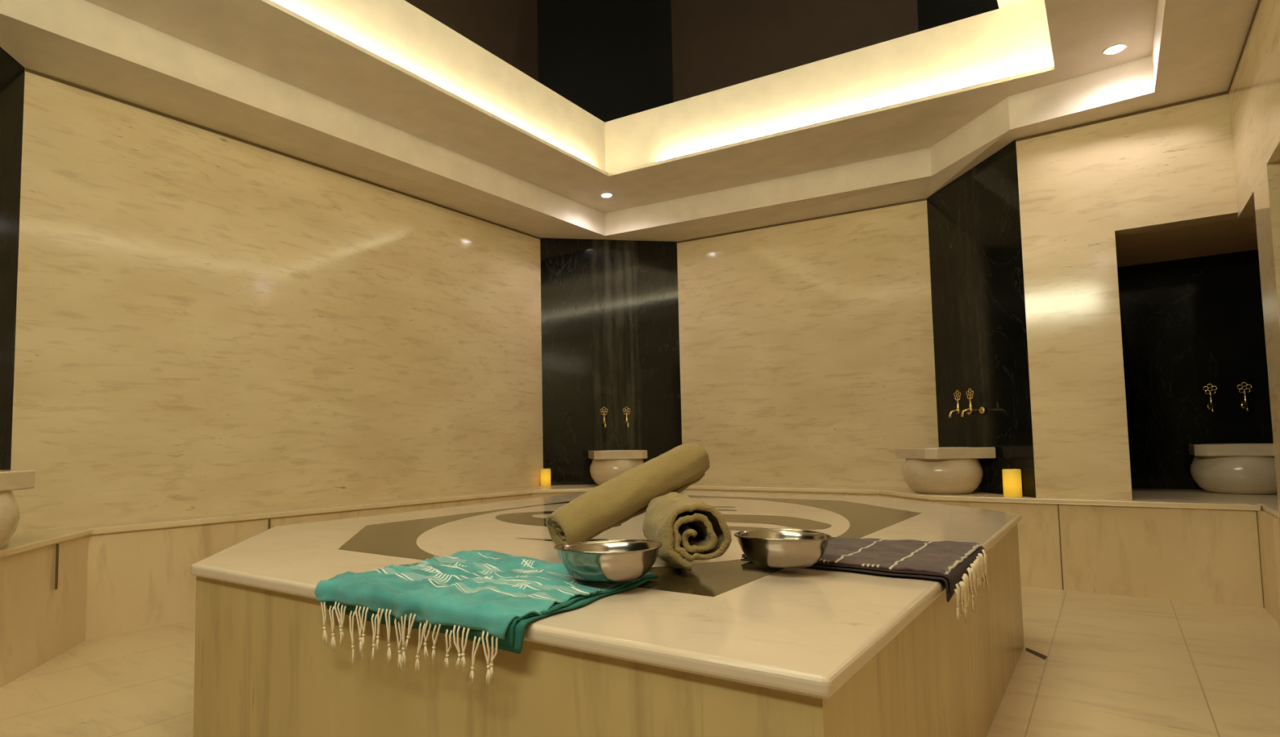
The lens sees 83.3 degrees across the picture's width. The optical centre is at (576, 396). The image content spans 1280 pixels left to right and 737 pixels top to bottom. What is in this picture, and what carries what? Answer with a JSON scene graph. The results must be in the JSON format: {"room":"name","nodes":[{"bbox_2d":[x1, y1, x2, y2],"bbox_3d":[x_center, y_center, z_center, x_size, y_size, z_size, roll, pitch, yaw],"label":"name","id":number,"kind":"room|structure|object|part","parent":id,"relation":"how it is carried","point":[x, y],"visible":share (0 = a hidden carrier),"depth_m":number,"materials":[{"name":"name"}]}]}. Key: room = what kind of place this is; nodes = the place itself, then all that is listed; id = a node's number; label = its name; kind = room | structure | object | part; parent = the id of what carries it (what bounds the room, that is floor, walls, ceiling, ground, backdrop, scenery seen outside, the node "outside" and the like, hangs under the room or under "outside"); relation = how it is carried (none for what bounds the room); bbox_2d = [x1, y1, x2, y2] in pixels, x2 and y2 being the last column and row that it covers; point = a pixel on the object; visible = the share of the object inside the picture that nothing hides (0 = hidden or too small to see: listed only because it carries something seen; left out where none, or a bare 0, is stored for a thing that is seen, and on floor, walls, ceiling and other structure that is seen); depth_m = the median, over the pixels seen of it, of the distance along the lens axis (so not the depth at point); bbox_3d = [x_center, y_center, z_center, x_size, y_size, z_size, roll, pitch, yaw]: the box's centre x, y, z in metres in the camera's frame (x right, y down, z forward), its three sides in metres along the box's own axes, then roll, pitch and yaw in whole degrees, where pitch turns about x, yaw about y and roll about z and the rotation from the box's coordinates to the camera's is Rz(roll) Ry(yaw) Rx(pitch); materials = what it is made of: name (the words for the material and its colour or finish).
{"room":"spa","nodes":[
{"label":"spa","id":0,"kind":"room"},
{"bbox_2d":[0,46,25,470],"bbox_3d":[-2.585,-0.390,2.245,0.250,2.950,2.202,0,-4,-9],"label":"wall","id":1,"kind":"structure","parent":0,"point":[11,72],"depth_m":3.30,"materials":[{"name":"black stone"}]},
{"bbox_2d":[10,0,542,533],"bbox_3d":[-1.594,-1.849,5.080,0.250,6.200,3.871,-4,-5,37],"label":"wall","id":2,"kind":"structure","parent":0,"point":[208,322],"depth_m":4.26,"materials":[{"name":"stone"}]},
{"bbox_2d":[537,0,681,484],"bbox_3d":[0.283,-1.770,6.747,1.273,6.200,0.250,0,-4,-6],"label":"wall","id":3,"kind":"structure","parent":0,"point":[610,318],"depth_m":6.57,"materials":[{"name":"black stone"}]},
{"bbox_2d":[600,406,608,427],"bbox_3d":[0.249,0.191,6.493,0.074,0.190,0.157,0,-4,-6],"label":"tap","id":4,"kind":"object","parent":3,"relation":"attached to","point":[603,414],"visible":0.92,"depth_m":6.48,"materials":[{"name":"gold metal"}]},
{"bbox_3d":[0.249,0.132,6.491,0.074,0.072,0.010,0,-4,-6],"label":"handle","id":5,"kind":"part","parent":4,"relation":"part of","materials":[{"name":"gold metal"}]},
{"bbox_2d":[622,406,630,427],"bbox_3d":[0.455,0.189,6.515,0.074,0.190,0.157,0,-4,-6],"label":"tap","id":6,"kind":"object","parent":3,"relation":"attached to","point":[626,413],"visible":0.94,"depth_m":6.50,"materials":[{"name":"gold metal"}]},
{"bbox_3d":[0.455,0.130,6.512,0.074,0.072,0.010,0,-4,-6],"label":"handle","id":7,"kind":"part","parent":6,"relation":"part of","materials":[{"name":"gold metal"}]},
{"bbox_2d":[0,0,1257,241],"bbox_3d":[0.185,-1.732,3.317,4.690,0.281,6.286,-4,-5,37],"label":"ceiling","id":8,"kind":"structure","parent":0,"point":[262,73],"depth_m":4.27,"materials":[{"name":"paint"}]},
{"bbox_2d":[271,0,378,55],"bbox_3d":[-0.930,-1.817,4.038,0.015,0.012,3.700,-4,-5,37],"label":"led strip","id":9,"kind":"object","parent":8,"relation":"attached to","point":[272,0],"visible":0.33,"depth_m":3.51,"materials":[{"name":"beige plastic"}]},
{"bbox_2d":[600,192,613,197],"bbox_3d":[0.250,-1.670,5.967,0.112,0.012,0.112,-4,-5,37],"label":"recessed light","id":10,"kind":"object","parent":8,"relation":"in","point":[606,194],"visible":1,"depth_m":5.95,"materials":[{"name":"paint"}]},
{"bbox_2d":[272,0,1053,173],"bbox_3d":[0.320,-2.132,3.284,3.220,0.509,4.400,-4,-5,37],"label":"light","id":11,"kind":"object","parent":8,"relation":"attached to","point":[1014,37],"depth_m":4.62,"materials":[{"name":"paint"}]},
{"bbox_2d":[655,64,1049,161],"bbox_3d":[1.639,-1.813,4.706,2.460,0.012,0.015,-3,-4,32],"label":"led strip","id":12,"kind":"object","parent":8,"relation":"attached to","point":[1042,67],"visible":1,"depth_m":4.55,"materials":[{"name":"beige plastic"}]},
{"bbox_2d":[1102,43,1128,55],"bbox_3d":[2.879,-1.851,3.829,0.112,0.012,0.112,-4,-5,37],"label":"recessed light","id":13,"kind":"object","parent":8,"relation":"in","point":[1115,49],"visible":1,"depth_m":3.82,"materials":[{"name":"white"}]},
{"bbox_2d":[0,586,1279,736],"bbox_3d":[0.584,1.096,3.127,8.100,0.001,8.200,-4,-5,37],"label":"floor","id":14,"kind":"structure","parent":0,"point":[1114,665],"depth_m":2.72,"materials":[{"name":"stone"}]},
{"bbox_2d":[191,490,1024,736],"bbox_3d":[0.330,0.812,3.068,2.552,0.567,3.344,-4,-5,37],"label":"platform","id":15,"kind":"object","parent":14,"relation":"on","point":[727,646],"visible":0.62,"depth_m":1.62,"materials":[{"name":"stone"}]},
{"bbox_2d":[314,550,657,688],"bbox_3d":[-0.202,0.510,1.724,0.681,0.183,0.591,-4,-5,37],"label":"striped towel","id":16,"kind":"object","parent":15,"relation":"on","point":[488,597],"visible":0.93,"depth_m":1.54,"materials":[{"name":"fabric"}]},
{"bbox_2d":[553,539,662,582],"bbox_3d":[0.073,0.378,1.638,0.250,0.081,0.244,0,-4,-8],"label":"steel bowl","id":17,"kind":"object","parent":16,"relation":"on","point":[614,561],"visible":1,"depth_m":1.56,"materials":[{"name":"silver metal"}]},
{"bbox_2d":[546,443,709,545],"bbox_3d":[0.167,0.300,2.172,0.548,0.308,0.139,1,-4,-28],"label":"rolled towel","id":18,"kind":"object","parent":15,"relation":"on","point":[615,501],"visible":0.98,"depth_m":2.11,"materials":[{"name":"beige fabric"}]},
{"bbox_2d":[642,492,731,571],"bbox_3d":[0.280,0.360,1.935,0.185,0.192,0.419,-1,-4,-3],"label":"rolled towel","id":19,"kind":"object","parent":15,"relation":"on","point":[690,529],"visible":1,"depth_m":1.75,"materials":[{"name":"beige fabric"}]},
{"bbox_2d":[733,528,832,568],"bbox_3d":[0.517,0.383,1.799,0.241,0.078,0.236,2,-5,-26],"label":"steel bowl","id":20,"kind":"object","parent":15,"relation":"on","point":[779,548],"visible":1,"depth_m":1.72,"materials":[{"name":"silver metal"}]},
{"bbox_2d":[741,536,988,624],"bbox_3d":[0.821,0.497,2.009,0.534,0.149,0.567,-4,-5,37],"label":"striped towel","id":21,"kind":"object","parent":15,"relation":"on","point":[952,562],"visible":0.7,"depth_m":1.84,"materials":[{"name":"fabric"}]},
{"bbox_2d":[0,482,1279,688],"bbox_3d":[0.632,0.833,3.149,5.343,0.527,6.730,-4,-5,37],"label":"bench","id":22,"kind":"object","parent":14,"relation":"on","point":[61,589],"visible":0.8,"depth_m":3.80,"materials":[{"name":"stone"}]},
{"bbox_2d":[0,469,35,548],"bbox_3d":[-2.273,0.422,2.529,0.486,0.303,0.486,0,-4,-8],"label":"basin","id":23,"kind":"object","parent":22,"relation":"on","point":[19,479],"visible":1,"depth_m":2.60,"materials":[{"name":"beige stone"}]},
{"bbox_3d":[-2.272,0.458,2.527,0.486,0.232,0.486,0,-4,-8],"label":"bowl","id":24,"kind":"part","parent":23,"relation":"part of","materials":[{"name":"stone"}]},
{"bbox_2d":[540,468,551,486],"bbox_3d":[-0.272,0.712,6.315,0.088,0.154,0.088,-4,-5,37],"label":"pillar candle","id":25,"kind":"object","parent":22,"relation":"on","point":[545,473],"visible":1,"depth_m":6.28,"materials":[{"name":"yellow wax"}]},
{"bbox_2d":[588,449,647,485],"bbox_3d":[0.357,0.621,6.218,0.486,0.303,0.486,0,-4,-6],"label":"basin","id":26,"kind":"object","parent":22,"relation":"on","point":[606,465],"visible":0.77,"depth_m":6.01,"materials":[{"name":"beige stone"}]},
{"bbox_3d":[0.358,0.656,6.216,0.486,0.232,0.486,0,-4,-6],"label":"bowl","id":27,"kind":"part","parent":26,"relation":"part of","materials":[{"name":"stone"}]},
{"bbox_2d":[894,447,995,494],"bbox_3d":[2.467,0.498,4.837,0.486,0.303,0.486,0,-4,-7],"label":"basin","id":28,"kind":"object","parent":22,"relation":"on","point":[926,470],"visible":1,"depth_m":4.64,"materials":[{"name":"beige stone"}]},
{"bbox_3d":[2.467,0.533,4.834,0.486,0.232,0.486,0,-4,-7],"label":"bowl","id":29,"kind":"part","parent":28,"relation":"part of","materials":[{"name":"stone"}]},
{"bbox_2d":[1002,468,1022,497],"bbox_3d":[2.698,0.534,4.434,0.100,0.172,0.100,-4,-5,37],"label":"pillar candle","id":30,"kind":"object","parent":22,"relation":"on","point":[1011,478],"visible":1,"depth_m":4.39,"materials":[{"name":"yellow wax"}]},
{"bbox_2d":[1188,443,1277,494],"bbox_3d":[4.134,0.447,4.453,0.486,0.303,0.486,-4,-5,37],"label":"basin","id":31,"kind":"object","parent":22,"relation":"on","point":[1242,468],"visible":0.91,"depth_m":4.31,"materials":[{"name":"beige stone"}]},
{"bbox_2d":[1025,647,1047,659],"bbox_3d":[1.903,1.064,2.963,0.035,0.001,0.171,-1,-4,2],"label":"floor drain slot","id":32,"kind":"object","parent":14,"relation":"on","point":[1041,655],"visible":1,"depth_m":2.95,"materials":[{"name":"black metal"}]},
{"bbox_2d":[671,0,938,487],"bbox_3d":[1.856,-1.833,6.158,2.126,6.200,0.250,-4,-5,37],"label":"wall","id":33,"kind":"structure","parent":0,"point":[806,348],"depth_m":5.94,"materials":[{"name":"stone"}]},
{"bbox_2d":[916,0,1035,497],"bbox_3d":[2.811,-1.925,4.977,0.250,6.200,0.933,0,-4,-7],"label":"wall","id":34,"kind":"structure","parent":0,"point":[978,302],"depth_m":4.80,"materials":[{"name":"black stone"}]},
{"bbox_2d":[25,0,1260,243],"bbox_3d":[0.187,-1.619,3.310,4.690,0.088,6.286,-4,-5,37],"label":"trim","id":35,"kind":"structure","parent":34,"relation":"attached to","point":[28,70],"depth_m":4.28,"materials":[{"name":"tile"}]},
{"bbox_2d":[948,390,972,417],"bbox_3d":[2.624,0.051,4.914,0.157,0.190,0.074,0,-4,-7],"label":"tap","id":36,"kind":"object","parent":34,"relation":"attached to","point":[957,410],"visible":0.95,"depth_m":4.90,"materials":[{"name":"gold metal"}]},
{"bbox_3d":[2.616,-0.008,4.917,0.010,0.072,0.074,0,-4,-7],"label":"handle","id":37,"kind":"part","parent":36,"relation":"part of","materials":[{"name":"gold metal"}]},
{"bbox_3d":[2.618,0.067,4.912,0.032,0.096,0.032,0,-4,-7],"label":"stem","id":38,"kind":"part","parent":36,"relation":"part of","materials":[{"name":"gold metal"}]},
{"bbox_3d":[2.625,0.111,4.910,0.157,0.069,0.052,0,-4,-7],"label":"spout","id":39,"kind":"part","parent":36,"relation":"part of","materials":[{"name":"gold metal"}]},
{"bbox_2d":[960,388,985,417],"bbox_3d":[2.636,0.042,4.780,0.157,0.190,0.074,0,-4,-7],"label":"tap","id":40,"kind":"object","parent":34,"relation":"attached to","point":[981,410],"visible":1,"depth_m":4.77,"materials":[{"name":"gold metal"}]},
{"bbox_3d":[2.629,-0.017,4.783,0.010,0.072,0.074,0,-4,-7],"label":"handle","id":41,"kind":"part","parent":40,"relation":"part of","materials":[{"name":"gold metal"}]},
{"bbox_3d":[2.630,0.058,4.778,0.032,0.096,0.032,0,-4,-7],"label":"stem","id":42,"kind":"part","parent":40,"relation":"part of","materials":[{"name":"gold metal"}]},
{"bbox_3d":[2.637,0.102,4.776,0.157,0.069,0.052,0,-4,-7],"label":"spout","id":43,"kind":"part","parent":40,"relation":"part of","materials":[{"name":"gold metal"}]},
{"bbox_2d":[1016,93,1255,500],"bbox_3d":[3.274,-0.360,4.116,1.149,2.950,0.160,-4,-5,37],"label":"wall","id":44,"kind":"structure","parent":0,"point":[1082,188],"depth_m":4.20,"materials":[{"name":"stone"}]},
{"bbox_2d":[1115,216,1257,266],"bbox_3d":[3.804,-1.026,4.085,1.581,0.100,2.000,-4,-5,37],"label":"ceiling","id":45,"kind":"structure","parent":0,"point":[1237,235],"depth_m":4.43,"materials":[{"name":"paint"}]},
{"bbox_2d":[1117,249,1273,489],"bbox_3d":[4.359,0.100,4.735,1.581,2.080,0.200,-4,-5,37],"label":"wall","id":46,"kind":"structure","parent":0,"point":[1188,325],"depth_m":4.81,"materials":[{"name":"black stone"}]},
{"bbox_2d":[1202,383,1217,412],"bbox_3d":[4.143,0.012,4.678,0.074,0.190,0.157,-4,-5,37],"label":"tap","id":47,"kind":"object","parent":46,"relation":"attached to","point":[1211,406],"visible":1,"depth_m":4.67,"materials":[{"name":"gold metal"}]},
{"bbox_3d":[4.138,-0.047,4.677,0.074,0.072,0.010,-4,-5,37],"label":"handle","id":48,"kind":"part","parent":47,"relation":"part of","materials":[{"name":"gold metal"}]},
{"bbox_3d":[4.144,0.072,4.674,0.052,0.069,0.157,-4,-5,37],"label":"spout","id":49,"kind":"part","parent":47,"relation":"part of","materials":[{"name":"gold metal"}]},
{"bbox_3d":[4.139,0.028,4.672,0.032,0.096,0.032,-4,-5,37],"label":"stem","id":50,"kind":"part","parent":47,"relation":"part of","materials":[{"name":"gold metal"}]},
{"bbox_2d":[1236,382,1252,411],"bbox_3d":[4.275,0.003,4.580,0.074,0.190,0.157,-4,-5,37],"label":"tap","id":51,"kind":"object","parent":46,"relation":"attached to","point":[1243,405],"visible":1,"depth_m":4.57,"materials":[{"name":"gold metal"}]},
{"bbox_3d":[4.276,0.064,4.576,0.052,0.069,0.157,-4,-5,37],"label":"spout","id":52,"kind":"part","parent":51,"relation":"part of","materials":[{"name":"gold metal"}]},
{"bbox_3d":[4.270,-0.056,4.578,0.074,0.072,0.010,-4,-5,37],"label":"handle","id":53,"kind":"part","parent":51,"relation":"part of","materials":[{"name":"gold metal"}]},
{"bbox_3d":[4.271,0.019,4.573,0.032,0.096,0.032,-4,-5,37],"label":"stem","id":54,"kind":"part","parent":51,"relation":"part of","materials":[{"name":"gold metal"}]},
{"bbox_2d":[1228,0,1279,522],"bbox_3d":[1.948,-0.508,1.513,0.160,2.950,5.607,-4,-5,37],"label":"wall","id":55,"kind":"structure","parent":0,"point":[1254,94],"depth_m":3.23,"materials":[{"name":"stone"}]}
]}

